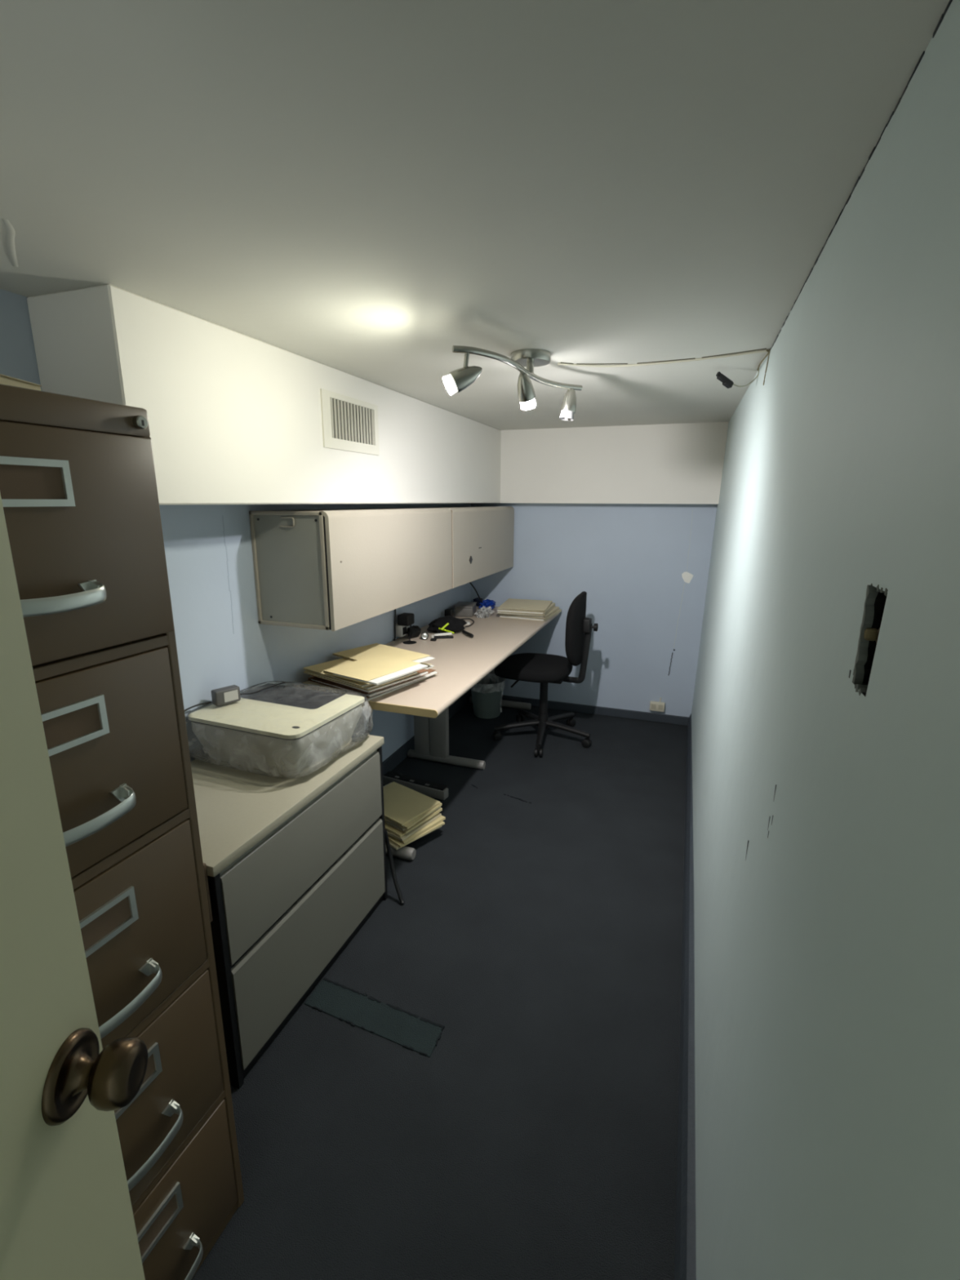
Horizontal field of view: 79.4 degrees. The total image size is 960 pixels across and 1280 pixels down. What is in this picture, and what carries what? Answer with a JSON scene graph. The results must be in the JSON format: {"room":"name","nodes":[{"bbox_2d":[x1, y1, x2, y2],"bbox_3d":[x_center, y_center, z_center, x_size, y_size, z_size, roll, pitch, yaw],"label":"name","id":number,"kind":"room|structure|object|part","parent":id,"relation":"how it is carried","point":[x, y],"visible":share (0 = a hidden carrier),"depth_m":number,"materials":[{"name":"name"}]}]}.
{"room":"back office","nodes":[
{"label":"back office","id":0,"kind":"room"},
{"bbox_2d":[0,288,471,762],"bbox_3d":[-0.950,0.061,1.881,0.101,1.894,5.180,5,14,19],"label":"wall","id":1,"kind":"structure","parent":0,"point":[221,642],"depth_m":1.96,"materials":[{"name":"blue paint"}]},
{"bbox_2d":[26,284,501,504],"bbox_3d":[-0.423,-0.855,2.625,0.256,0.456,2.863,5,14,19],"label":"soffit","id":2,"kind":"structure","parent":1,"relation":"attached to","point":[234,417],"depth_m":1.59,"materials":[{"name":"white paint"}]},
{"bbox_2d":[320,388,379,455],"bbox_3d":[-0.467,-0.787,2.115,0.008,0.186,0.375,5,14,19],"label":"air vent","id":3,"kind":"object","parent":1,"relation":"attached to","point":[348,424],"visible":1,"depth_m":2.09,"materials":[{"name":"beige metal"}]},
{"bbox_2d":[248,506,514,631],"bbox_3d":[-0.286,-0.480,3.008,0.327,0.408,2.188,5,14,19],"label":"upper cabinet","id":4,"kind":"object","parent":1,"relation":"attached to","point":[333,570],"visible":1,"depth_m":2.16,"materials":[{"name":"beige metal"}]},
{"bbox_3d":[-0.663,-0.244,2.021,0.280,0.382,0.006,5,14,19],"label":"panel","id":5,"kind":"part","parent":4,"relation":"part of","materials":[{"name":"grey metal"}]},
{"bbox_3d":[-0.340,-0.347,2.453,0.034,0.408,1.068,5,14,19],"label":"door","id":6,"kind":"part","parent":4,"relation":"part of","materials":[{"name":"beige metal"}]},
{"bbox_2d":[393,608,395,640],"bbox_3d":[-0.457,-0.135,3.067,0.013,0.287,0.040,5,14,19],"label":"power cable","id":7,"kind":"object","parent":4,"relation":"hanging from","point":[394,638],"visible":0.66,"depth_m":3.09,"materials":[{"name":"black plastic"}]},
{"bbox_2d":[469,582,483,603],"bbox_3d":[-0.048,-0.351,3.871,0.193,0.241,0.022,-12,18,-42],"label":"hanging cord","id":8,"kind":"object","parent":4,"relation":"hanging from","point":[470,583],"visible":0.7,"depth_m":3.90,"materials":[{"name":"black plastic"}]},
{"bbox_3d":[0.031,-0.588,3.462,0.034,0.408,1.096,5,14,19],"label":"door","id":9,"kind":"part","parent":4,"relation":"part of","materials":[{"name":"beige metal"}]},
{"bbox_2d":[395,624,408,636],"bbox_3d":[-0.424,-0.057,3.150,0.042,0.065,0.090,5,14,19],"label":"outlet","id":10,"kind":"object","parent":1,"relation":"attached to","point":[401,631],"visible":0.7,"depth_m":3.11,"materials":[{"name":"grey plastic"}]},
{"bbox_2d":[402,626,406,635],"bbox_3d":[-0.409,-0.051,3.134,0.002,0.040,0.043,5,14,19],"label":"socket","id":11,"kind":"object","parent":10,"relation":"attached to","point":[404,628],"depth_m":3.13,"materials":[{"name":"white plastic"}]},
{"bbox_2d":[397,612,414,626],"bbox_3d":[-0.399,-0.111,3.117,0.067,0.060,0.080,5,14,19],"label":"adapter","id":12,"kind":"object","parent":10,"relation":"on","point":[404,619],"visible":1,"depth_m":3.08,"materials":[{"name":"black plastic"}]},
{"bbox_2d":[408,624,411,641],"bbox_3d":[-0.374,-0.036,3.087,0.010,0.081,0.079,0,14,0],"label":"cord","id":13,"kind":"object","parent":12,"relation":"attached to","point":[411,624],"visible":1,"depth_m":3.08,"materials":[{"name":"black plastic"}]},
{"bbox_2d":[382,688,471,775],"bbox_3d":[-0.429,0.639,3.357,0.014,0.085,2.180,5,14,19],"label":"baseboard","id":14,"kind":"structure","parent":1,"relation":"attached to","point":[398,756],"depth_m":3.35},
{"bbox_2d":[191,701,687,1279],"bbox_3d":[-0.119,1.092,1.822,1.875,0.084,5.180,5,14,19],"label":"floor","id":15,"kind":"structure","parent":0,"point":[482,1083],"depth_m":1.56,"materials":[{"name":"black carpet"}]},
{"bbox_2d":[0,493,147,1279],"bbox_3d":[-0.288,0.494,0.146,0.088,1.852,0.720,0,14,-3],"label":"door","id":16,"kind":"structure","parent":15,"relation":"on","point":[66,1213],"depth_m":0.41,"materials":[{"name":"beige paint"}]},
{"bbox_3d":[-0.276,0.326,0.435,0.035,0.045,0.045,0,14,-3],"label":"knob","id":17,"kind":"part","parent":16,"relation":"part of","materials":[{"name":"brown metal"}]},
{"bbox_2d":[0,383,244,1279],"bbox_3d":[-0.852,0.442,0.965,0.696,1.582,0.396,5,14,19],"label":"file cabinet","id":18,"kind":"object","parent":15,"relation":"on","point":[78,490],"visible":0.73,"depth_m":0.88,"materials":[{"name":"brown metal"}]},
{"bbox_3d":[-0.541,-0.052,0.733,0.040,0.030,0.144,5,14,19],"label":"handle","id":19,"kind":"part","parent":18,"relation":"part of","materials":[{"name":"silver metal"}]},
{"bbox_3d":[-0.589,-0.118,0.734,0.063,0.296,0.391,5,14,19],"label":"drawer","id":20,"kind":"part","parent":18,"relation":"part of","materials":[{"name":"brown metal"}]},
{"bbox_3d":[-0.544,0.249,0.805,0.040,0.030,0.144,5,14,19],"label":"handle","id":21,"kind":"part","parent":18,"relation":"part of","materials":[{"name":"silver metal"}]},
{"bbox_3d":[-0.591,0.187,0.808,0.061,0.286,0.360,5,14,19],"label":"drawer","id":22,"kind":"part","parent":18,"relation":"part of","materials":[{"name":"brown metal"}]},
{"bbox_3d":[-0.546,0.553,0.879,0.040,0.030,0.144,5,14,19],"label":"handle","id":23,"kind":"part","parent":18,"relation":"part of","materials":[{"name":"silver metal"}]},
{"bbox_3d":[-0.592,0.487,0.880,0.061,0.288,0.360,5,14,19],"label":"drawer","id":24,"kind":"part","parent":18,"relation":"part of","materials":[{"name":"brown metal"}]},
{"bbox_3d":[-0.547,0.839,0.947,0.040,0.030,0.144,5,14,19],"label":"handle","id":25,"kind":"part","parent":18,"relation":"part of","materials":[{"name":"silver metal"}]},
{"bbox_3d":[-0.593,0.787,0.952,0.061,0.285,0.360,5,14,19],"label":"drawer","id":26,"kind":"part","parent":18,"relation":"part of","materials":[{"name":"brown metal"}]},
{"bbox_3d":[-0.595,1.078,1.022,0.061,0.270,0.360,5,14,19],"label":"drawer","id":27,"kind":"part","parent":18,"relation":"part of","materials":[{"name":"brown metal"}]},
{"bbox_3d":[-0.548,1.150,1.022,0.040,0.030,0.144,5,14,19],"label":"handle","id":28,"kind":"part","parent":18,"relation":"part of","materials":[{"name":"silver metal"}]},
{"bbox_3d":[-0.802,-0.324,0.758,0.336,0.005,0.262,5,14,19],"label":"manila folder","id":29,"kind":"object","parent":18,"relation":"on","visible":0},
{"bbox_2d":[0,373,41,391],"bbox_3d":[-0.809,-0.354,0.744,0.320,0.055,0.251,4,14,16],"label":"manila folder","id":30,"kind":"object","parent":29,"relation":"on","point":[4,380],"visible":0.45,"depth_m":0.79,"materials":[{"name":"white paper"}]},
{"bbox_2d":[191,733,387,1088],"bbox_3d":[-0.696,0.720,1.819,0.479,0.645,0.792,5,14,19],"label":"file","id":31,"kind":"object","parent":15,"relation":"on","point":[295,868],"visible":0.65,"depth_m":1.61,"materials":[{"name":"grey metal"}]},
{"bbox_2d":[203,862,213,922],"bbox_3d":[-0.649,0.577,1.330,0.062,0.152,0.010,5,14,19],"label":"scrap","id":32,"kind":"object","parent":31,"relation":"attached to","point":[204,864],"visible":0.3,"depth_m":1.32,"materials":[{"name":"brown"}]},
{"bbox_2d":[188,683,364,775],"bbox_3d":[-0.658,0.288,1.918,0.443,0.148,0.391,5,14,19],"label":"printer","id":33,"kind":"object","parent":31,"relation":"on","point":[281,729],"visible":0.96,"depth_m":1.80,"materials":[{"name":"beige plastic"}]},
{"bbox_2d":[184,682,285,711],"bbox_3d":[-0.840,0.256,1.919,0.054,0.202,0.544,8,16,29],"label":"power adapter","id":34,"kind":"object","parent":33,"relation":"on","point":[229,694],"visible":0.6,"depth_m":1.89,"materials":[{"name":"grey plastic"}]},
{"bbox_3d":[-0.661,0.225,1.895,0.443,0.012,0.376,5,14,19],"label":"lid","id":35,"kind":"part","parent":33,"relation":"part of","materials":[{"name":"beige plastic"}]},
{"bbox_2d":[185,680,373,778],"bbox_3d":[-0.648,0.285,1.916,0.491,0.153,0.467,5,14,19],"label":"plastic bag","id":36,"kind":"object","parent":33,"relation":"on","point":[204,757],"visible":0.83,"depth_m":1.86,"materials":[{"name":"plastic"}]},
{"bbox_3d":[-0.661,0.199,2.009,0.342,0.009,0.172,6,15,21],"label":"control panel","id":37,"kind":"part","parent":33,"relation":"part of","materials":[{"name":"grey plastic"}]},
{"bbox_3d":[-0.488,0.581,1.707,0.030,0.254,0.736,5,14,19],"label":"drawer","id":38,"kind":"part","parent":31,"relation":"part of","materials":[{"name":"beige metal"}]},
{"bbox_3d":[-0.489,0.868,1.776,0.031,0.299,0.736,5,14,19],"label":"drawer","id":39,"kind":"part","parent":31,"relation":"part of","materials":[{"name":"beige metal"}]},
{"bbox_2d":[385,829,404,904],"bbox_3d":[-0.316,0.841,2.142,0.024,0.261,0.114,-12,18,-42],"label":"cable","id":40,"kind":"object","parent":15,"relation":"on","point":[387,841],"visible":0.92,"depth_m":2.15,"materials":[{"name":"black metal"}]},
{"bbox_2d":[382,771,448,799],"bbox_3d":[-0.333,0.747,2.969,0.375,0.055,0.055,7,15,26],"label":"cable tray","id":41,"kind":"object","parent":15,"relation":"on","point":[438,791],"visible":0.93,"depth_m":2.94,"materials":[{"name":"grey metal"}]},
{"bbox_2d":[389,826,442,849],"bbox_3d":[-0.364,0.814,2.568,0.307,0.010,0.250,13,19,43],"label":"manila folder","id":42,"kind":"object","parent":15,"relation":"on","point":[393,846],"visible":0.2,"depth_m":2.41,"materials":[{"name":"white paper"}]},
{"bbox_2d":[387,821,444,848],"bbox_3d":[-0.352,0.803,2.564,0.307,0.011,0.250,13,18,42],"label":"manila folder","id":43,"kind":"object","parent":42,"relation":"on","point":[391,839],"visible":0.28,"depth_m":2.43,"materials":[{"name":"white paper"}]},
{"bbox_2d":[387,815,445,843],"bbox_3d":[-0.350,0.789,2.571,0.304,0.012,0.250,11,17,38],"label":"manila folder","id":44,"kind":"object","parent":43,"relation":"on","point":[440,819],"visible":0.2,"depth_m":2.48,"materials":[{"name":"white paper"}]},
{"bbox_2d":[386,812,441,840],"bbox_3d":[-0.369,0.779,2.565,0.307,0.010,0.250,10,17,35],"label":"manila folder","id":45,"kind":"object","parent":44,"relation":"on","point":[417,828],"visible":0.2,"depth_m":2.44,"materials":[{"name":"white paper"}]},
{"bbox_2d":[384,813,438,837],"bbox_3d":[-0.376,0.767,2.568,0.305,0.010,0.235,11,17,37],"label":"manila folder","id":46,"kind":"object","parent":45,"relation":"on","point":[399,833],"visible":0.19,"depth_m":2.42,"materials":[{"name":"white paper"}]},
{"bbox_2d":[384,808,442,834],"bbox_3d":[-0.361,0.754,2.571,0.307,0.012,0.235,10,17,35],"label":"manila folder","id":47,"kind":"object","parent":46,"relation":"on","point":[432,815],"visible":0.23,"depth_m":2.46,"materials":[{"name":"white paper"}]},
{"bbox_2d":[384,806,440,831],"bbox_3d":[-0.366,0.741,2.572,0.306,0.012,0.235,10,17,36],"label":"manila folder","id":48,"kind":"object","parent":47,"relation":"on","point":[439,807],"visible":0.19,"depth_m":2.43,"materials":[{"name":"white paper"}]},
{"bbox_2d":[384,802,441,829],"bbox_3d":[-0.361,0.732,2.558,0.306,0.012,0.235,9,16,32],"label":"manila folder","id":49,"kind":"object","parent":48,"relation":"on","point":[411,823],"visible":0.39,"depth_m":2.44,"materials":[{"name":"white paper"}]},
{"bbox_2d":[383,782,440,826],"bbox_3d":[-0.368,0.719,2.566,0.306,0.011,0.235,11,17,37],"label":"manila folder","id":50,"kind":"object","parent":49,"relation":"on","point":[402,804],"visible":0.75,"depth_m":2.54,"materials":[{"name":"white paper"}]},
{"bbox_2d":[294,606,559,860],"bbox_3d":[-0.112,0.347,3.209,0.652,0.722,2.074,5,14,19],"label":"desk","id":51,"kind":"object","parent":15,"relation":"on","point":[461,661],"visible":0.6,"depth_m":2.96,"materials":[{"name":"laminate"}]},
{"bbox_3d":[-0.572,0.535,2.418,0.200,0.645,0.044,5,14,19],"label":"leg","id":52,"kind":"part","parent":51,"relation":"part of","materials":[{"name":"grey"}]},
{"bbox_2d":[302,674,435,701],"bbox_3d":[-0.453,0.161,2.421,0.360,0.010,0.420,9,16,33],"label":"manila folder","id":53,"kind":"object","parent":51,"relation":"on","point":[308,682],"visible":0.14,"depth_m":2.29,"materials":[{"name":"white paper"}]},
{"bbox_2d":[307,668,438,697],"bbox_3d":[-0.442,0.148,2.420,0.360,0.012,0.400,10,17,35],"label":"manila folder","id":54,"kind":"object","parent":53,"relation":"on","point":[314,679],"visible":0.24,"depth_m":2.29,"materials":[{"name":"white paper"}]},
{"bbox_2d":[420,662,434,669],"bbox_3d":[-0.432,0.120,2.481,0.361,0.011,0.310,8,16,30],"label":"manila folder","id":55,"kind":"object","parent":54,"relation":"on","point":[429,666],"visible":0.02,"depth_m":2.51,"materials":[{"name":"white paper"}]},
{"bbox_2d":[308,668,430,693],"bbox_3d":[-0.453,0.134,2.371,0.370,0.013,0.330,11,17,37],"label":"manila folder","id":56,"kind":"object","parent":55,"relation":"on","point":[422,672],"visible":0.18,"depth_m":2.25,"materials":[{"name":"white paper"}]},
{"bbox_2d":[303,670,418,690],"bbox_3d":[-0.480,0.129,2.336,0.370,0.010,0.280,10,17,35],"label":"manila folder","id":57,"kind":"object","parent":56,"relation":"on","point":[371,686],"visible":0.19,"depth_m":2.23,"materials":[{"name":"white paper"}]},
{"bbox_2d":[302,657,373,688],"bbox_3d":[-0.493,0.120,2.328,0.370,0.009,0.260,11,17,38],"label":"manila folder","id":58,"kind":"object","parent":57,"relation":"on","point":[318,668],"visible":0.33,"depth_m":2.33,"materials":[{"name":"beige paper"}]},
{"bbox_2d":[332,643,435,662],"bbox_3d":[-0.417,0.068,2.501,0.384,0.009,0.250,11,17,38],"label":"manila folder","id":59,"kind":"object","parent":58,"relation":"on","point":[362,652],"visible":0.73,"depth_m":2.53,"materials":[{"name":"beige paper"}]},
{"bbox_2d":[323,653,427,684],"bbox_3d":[-0.405,0.112,2.272,0.281,0.011,0.300,9,16,34],"label":"manila folder","id":60,"kind":"object","parent":59,"relation":"on","point":[376,669],"visible":1,"depth_m":2.25,"materials":[{"name":"white paper"}]},
{"bbox_2d":[406,625,421,638],"bbox_3d":[-0.362,-0.049,3.179,0.068,0.064,0.118,5,14,19],"label":"cable bundle","id":61,"kind":"object","parent":51,"relation":"on","point":[415,630],"visible":0.94,"depth_m":3.15,"materials":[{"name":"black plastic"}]},
{"bbox_2d":[421,631,428,639],"bbox_3d":[-0.299,-0.024,3.126,0.042,0.042,0.027,-2,14,-10],"label":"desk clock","id":62,"kind":"object","parent":51,"relation":"on","point":[424,635],"visible":1,"depth_m":3.12,"materials":[{"name":"silver plastic"}]},
{"bbox_3d":[-0.274,0.341,3.229,0.200,0.645,0.044,5,14,19],"label":"leg","id":63,"kind":"part","parent":51,"relation":"part of","materials":[{"name":"grey metal"}]},
{"bbox_2d":[434,632,453,638],"bbox_3d":[-0.199,-0.025,3.155,0.107,0.030,0.023,-2,14,-8],"label":"stapler","id":64,"kind":"object","parent":51,"relation":"on","point":[436,635],"visible":0.98,"depth_m":3.15,"materials":[{"name":"black plastic"}]},
{"bbox_3d":[-0.201,-0.031,3.153,0.097,0.017,0.020,-2,14,-8],"label":"arm","id":65,"kind":"part","parent":64,"relation":"part of","materials":[{"name":"white metal"}]},
{"bbox_2d":[426,615,467,633],"bbox_3d":[-0.183,-0.091,3.335,0.223,0.074,0.297,5,14,19],"label":"pouch","id":66,"kind":"object","parent":51,"relation":"on","point":[455,624],"visible":0.89,"depth_m":3.26,"materials":[{"name":"black fabric"}]},
{"bbox_2d":[440,622,448,630],"bbox_3d":[-0.196,-0.074,3.209,0.053,0.038,0.012,-10,17,-36],"label":"pen","id":67,"kind":"object","parent":66,"relation":"on","point":[447,624],"visible":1,"depth_m":3.21,"materials":[{"name":"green plastic"}]},
{"bbox_2d":[438,627,453,633],"bbox_3d":[-0.185,-0.052,3.190,0.113,0.019,0.011,11,17,38],"label":"highlighter","id":68,"kind":"object","parent":66,"relation":"on","point":[443,629],"visible":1,"depth_m":3.19,"materials":[{"name":"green plastic"}]},
{"bbox_2d":[444,608,474,626],"bbox_3d":[-0.102,-0.144,3.586,0.140,0.062,0.309,-7,15,-29],"label":"adapter","id":69,"kind":"object","parent":51,"relation":"on","point":[447,611],"visible":0.76,"depth_m":3.65,"materials":[{"name":"black plastic"}]},
{"bbox_3d":[-0.083,-0.113,3.569,0.113,0.009,0.268,-5,14,-21],"label":"cord","id":70,"kind":"part","parent":69,"relation":"part of","materials":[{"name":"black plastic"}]},
{"bbox_2d":[453,601,476,617],"bbox_3d":[-0.095,-0.203,3.816,0.124,0.070,0.186,2,14,7],"label":"box","id":71,"kind":"object","parent":51,"relation":"on","point":[464,609],"visible":0.99,"depth_m":3.73,"materials":[{"name":"grey plastic"}]},
{"bbox_3d":[-0.095,-0.232,3.809,0.124,0.010,0.186,2,14,7],"label":"box lid","id":72,"kind":"part","parent":71,"relation":"part of","materials":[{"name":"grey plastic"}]},
{"bbox_2d":[462,630,473,637],"bbox_3d":[-0.066,-0.034,3.207,0.027,0.018,0.124,-7,15,-26],"label":"flashlight","id":73,"kind":"object","parent":51,"relation":"on","point":[464,632],"visible":1,"depth_m":3.19,"materials":[{"name":"black plastic"}]},
{"bbox_2d":[473,597,483,606],"bbox_3d":[-0.015,-0.272,4.117,0.076,0.063,0.067,5,14,19],"label":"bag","id":74,"kind":"object","parent":51,"relation":"on","point":[477,600],"visible":0.62,"depth_m":4.09,"materials":[{"name":"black plastic"}]},
{"bbox_2d":[474,605,493,617],"bbox_3d":[0.037,-0.189,3.770,0.116,0.065,0.199,11,17,37],"label":"wrapper","id":75,"kind":"object","parent":51,"relation":"on","point":[488,612],"visible":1,"depth_m":3.76,"materials":[{"name":"plastic"}]},
{"bbox_2d":[478,599,495,609],"bbox_3d":[0.052,-0.247,3.999,0.122,0.069,0.158,13,18,42],"label":"bag","id":76,"kind":"object","parent":51,"relation":"on","point":[487,602],"visible":0.69,"depth_m":3.96,"materials":[{"name":"blue plastic"}]},
{"bbox_2d":[499,608,561,621],"bbox_3d":[0.340,-0.180,3.834,0.310,0.019,0.370,6,15,23],"label":"manila folder","id":77,"kind":"object","parent":51,"relation":"on","point":[558,611],"visible":0.39,"depth_m":3.69,"materials":[{"name":"white paper"}]},
{"bbox_2d":[498,606,559,617],"bbox_3d":[0.331,-0.197,3.831,0.322,0.013,0.380,5,14,19],"label":"manila folder","id":78,"kind":"object","parent":77,"relation":"on","point":[555,608],"visible":0.33,"depth_m":3.69,"materials":[{"name":"white paper"}]},
{"bbox_2d":[497,604,555,616],"bbox_3d":[0.310,-0.206,3.813,0.310,0.011,0.370,4,14,17],"label":"manila folder","id":79,"kind":"object","parent":78,"relation":"on","point":[500,612],"visible":0.3,"depth_m":3.65,"materials":[{"name":"white paper"}]},
{"bbox_2d":[497,602,555,613],"bbox_3d":[0.310,-0.219,3.812,0.310,0.014,0.370,4,14,17],"label":"manila folder","id":80,"kind":"object","parent":79,"relation":"on","point":[552,604],"visible":0.41,"depth_m":3.65,"materials":[{"name":"white paper"}]},
{"bbox_2d":[497,598,552,611],"bbox_3d":[0.302,-0.234,3.820,0.310,0.010,0.370,4,14,13],"label":"manila folder","id":81,"kind":"object","parent":80,"relation":"on","point":[511,603],"visible":1,"depth_m":3.78,"materials":[{"name":"white paper"}]},
{"bbox_2d":[470,673,505,719],"bbox_3d":[0.052,0.392,4.005,0.260,0.259,0.248,5,14,19],"label":"waste bin","id":82,"kind":"object","parent":15,"relation":"on","point":[487,693],"visible":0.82,"depth_m":3.93,"materials":[{"name":"grey plastic"}]},
{"bbox_2d":[493,591,598,757],"bbox_3d":[0.397,0.165,3.527,0.615,0.934,0.601,5,14,19],"label":"office chair","id":83,"kind":"object","parent":15,"relation":"on","point":[544,668],"visible":1,"depth_m":3.44,"materials":[{"name":"black fabric"}]},
{"bbox_3d":[0.234,0.534,3.603,0.288,0.063,0.052,-2,14,-9],"label":"leg","id":84,"kind":"part","parent":83,"relation":"part of","materials":[{"name":"black plastic"}]},
{"bbox_3d":[0.321,0.494,3.769,0.052,0.063,0.288,-7,15,-27],"label":"leg","id":85,"kind":"part","parent":83,"relation":"part of","materials":[{"name":"black plastic"}]},
{"bbox_3d":[0.330,0.171,3.566,0.464,0.088,0.452,5,14,19],"label":"seat","id":86,"kind":"part","parent":83,"relation":"part of","materials":[{"name":"black fabric"}]},
{"bbox_3d":[0.369,0.566,3.471,0.052,0.063,0.288,2,14,8],"label":"leg","id":87,"kind":"part","parent":83,"relation":"part of","materials":[{"name":"black plastic"}]},
{"bbox_3d":[0.510,0.502,3.740,0.052,0.063,0.288,13,19,43],"label":"leg","id":88,"kind":"part","parent":83,"relation":"part of","materials":[{"name":"black plastic"}]},
{"bbox_3d":[0.535,0.549,3.548,0.288,0.063,0.052,8,16,30],"label":"leg","id":89,"kind":"part","parent":83,"relation":"part of","materials":[{"name":"black plastic"}]},
{"bbox_3d":[0.576,-0.070,3.418,0.072,0.424,0.410,5,14,19],"label":"backrest","id":90,"kind":"part","parent":83,"relation":"part of","materials":[{"name":"black fabric"}]},
{"bbox_3d":[0.664,-0.075,3.385,0.050,0.048,0.048,5,14,19],"label":"adjustment knob","id":91,"kind":"part","parent":83,"relation":"part of","materials":[{"name":"black plastic"}]},
{"bbox_2d":[0,0,949,430],"bbox_3d":[-0.111,-0.825,1.361,1.875,0.082,5.180,5,14,19],"label":"ceiling","id":92,"kind":"structure","parent":0,"point":[369,190],"depth_m":0.80,"materials":[{"name":"paint"}]},
{"bbox_2d":[442,345,582,421],"bbox_3d":[0.107,-0.782,1.733,0.133,0.176,0.681,10,16,34],"label":"ceiling spotlight","id":93,"kind":"object","parent":92,"relation":"attached to","point":[457,380],"visible":1,"depth_m":1.74,"materials":[{"name":"silver metal"}]},
{"bbox_3d":[-0.072,-0.663,1.499,0.046,0.052,0.049,-2,14,-10],"label":"bulb","id":94,"kind":"part","parent":93,"relation":"part of","materials":[{"name":"white glass"}]},
{"bbox_3d":[-0.036,-0.711,1.488,0.020,0.066,0.013,5,14,19],"label":"post","id":95,"kind":"part","parent":93,"relation":"part of","materials":[{"name":"silver metal"}]},
{"bbox_3d":[0.147,-0.735,1.777,0.048,0.053,0.056,5,14,19],"label":"bulb","id":96,"kind":"part","parent":93,"relation":"part of","materials":[{"name":"white glass"}]},
{"bbox_3d":[0.154,-0.834,1.775,0.022,0.045,0.022,5,14,19],"label":"stem","id":97,"kind":"part","parent":93,"relation":"part of","materials":[{"name":"silver metal"}]},
{"bbox_3d":[0.295,-0.770,1.968,0.049,0.042,0.048,5,14,19],"label":"bulb","id":98,"kind":"part","parent":93,"relation":"part of","materials":[{"name":"white glass"}]},
{"bbox_2d":[557,348,769,385],"bbox_3d":[0.603,-0.870,1.941,0.637,0.101,0.299,5,14,19],"label":"cable","id":99,"kind":"object","parent":92,"relation":"attached to","point":[762,350],"visible":1,"depth_m":1.86,"materials":[{"name":"beige plastic"}]},
{"bbox_2d":[715,368,759,388],"bbox_3d":[0.875,-0.894,1.975,0.155,0.064,0.041,-1,14,-5],"label":"connector","id":100,"kind":"object","parent":99,"relation":"hanging from","point":[727,383],"visible":0.96,"depth_m":1.96,"materials":[{"name":"black plastic"}]},
{"bbox_2d":[471,502,717,716],"bbox_3d":[0.763,-0.419,3.908,1.725,1.894,0.104,5,14,19],"label":"wall","id":101,"kind":"structure","parent":0,"point":[642,570],"depth_m":3.84,"materials":[{"name":"blue paint"}]},
{"bbox_2d":[502,694,688,725],"bbox_3d":[0.661,0.479,4.100,1.555,0.058,0.014,5,14,19],"label":"baseboard","id":102,"kind":"structure","parent":101,"relation":"attached to","point":[666,718],"depth_m":4.02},
{"bbox_2d":[500,422,728,504],"bbox_3d":[0.815,-1.086,3.607,1.402,0.456,0.130,5,14,19],"label":"soffit","id":103,"kind":"structure","parent":101,"relation":"attached to","point":[667,463],"depth_m":3.53,"materials":[{"name":"white paint"}]},
{"bbox_2d":[649,697,665,711],"bbox_3d":[1.192,0.432,3.883,0.096,0.090,0.034,5,14,19],"label":"wall outlet","id":104,"kind":"object","parent":101,"relation":"attached to","point":[654,705],"visible":1,"depth_m":3.87,"materials":[{"name":"beige plastic"}]},
{"bbox_2d":[651,703,656,709],"bbox_3d":[1.165,0.448,3.879,0.030,0.034,0.004,5,14,19],"label":"socket","id":105,"kind":"object","parent":104,"relation":"attached to","point":[653,705],"depth_m":3.88,"materials":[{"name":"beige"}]},
{"bbox_2d":[657,704,662,710],"bbox_3d":[1.209,0.451,3.864,0.030,0.034,0.004,5,14,19],"label":"socket","id":106,"kind":"object","parent":104,"relation":"attached to","point":[660,706],"depth_m":3.86,"materials":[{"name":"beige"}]},
{"bbox_2d":[691,0,959,1279],"bbox_3d":[0.636,0.212,1.280,0.184,1.895,5.080,5,14,19],"label":"wall","id":107,"kind":"structure","parent":0,"point":[825,711],"depth_m":0.59,"materials":[{"name":"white paint"}]},
{"bbox_2d":[674,713,696,1279],"bbox_3d":[0.554,1.085,1.519,0.052,0.085,5.080,5,14,19],"label":"baseboard","id":108,"kind":"structure","parent":107,"relation":"attached to","point":[685,1268],"depth_m":1.43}
]}

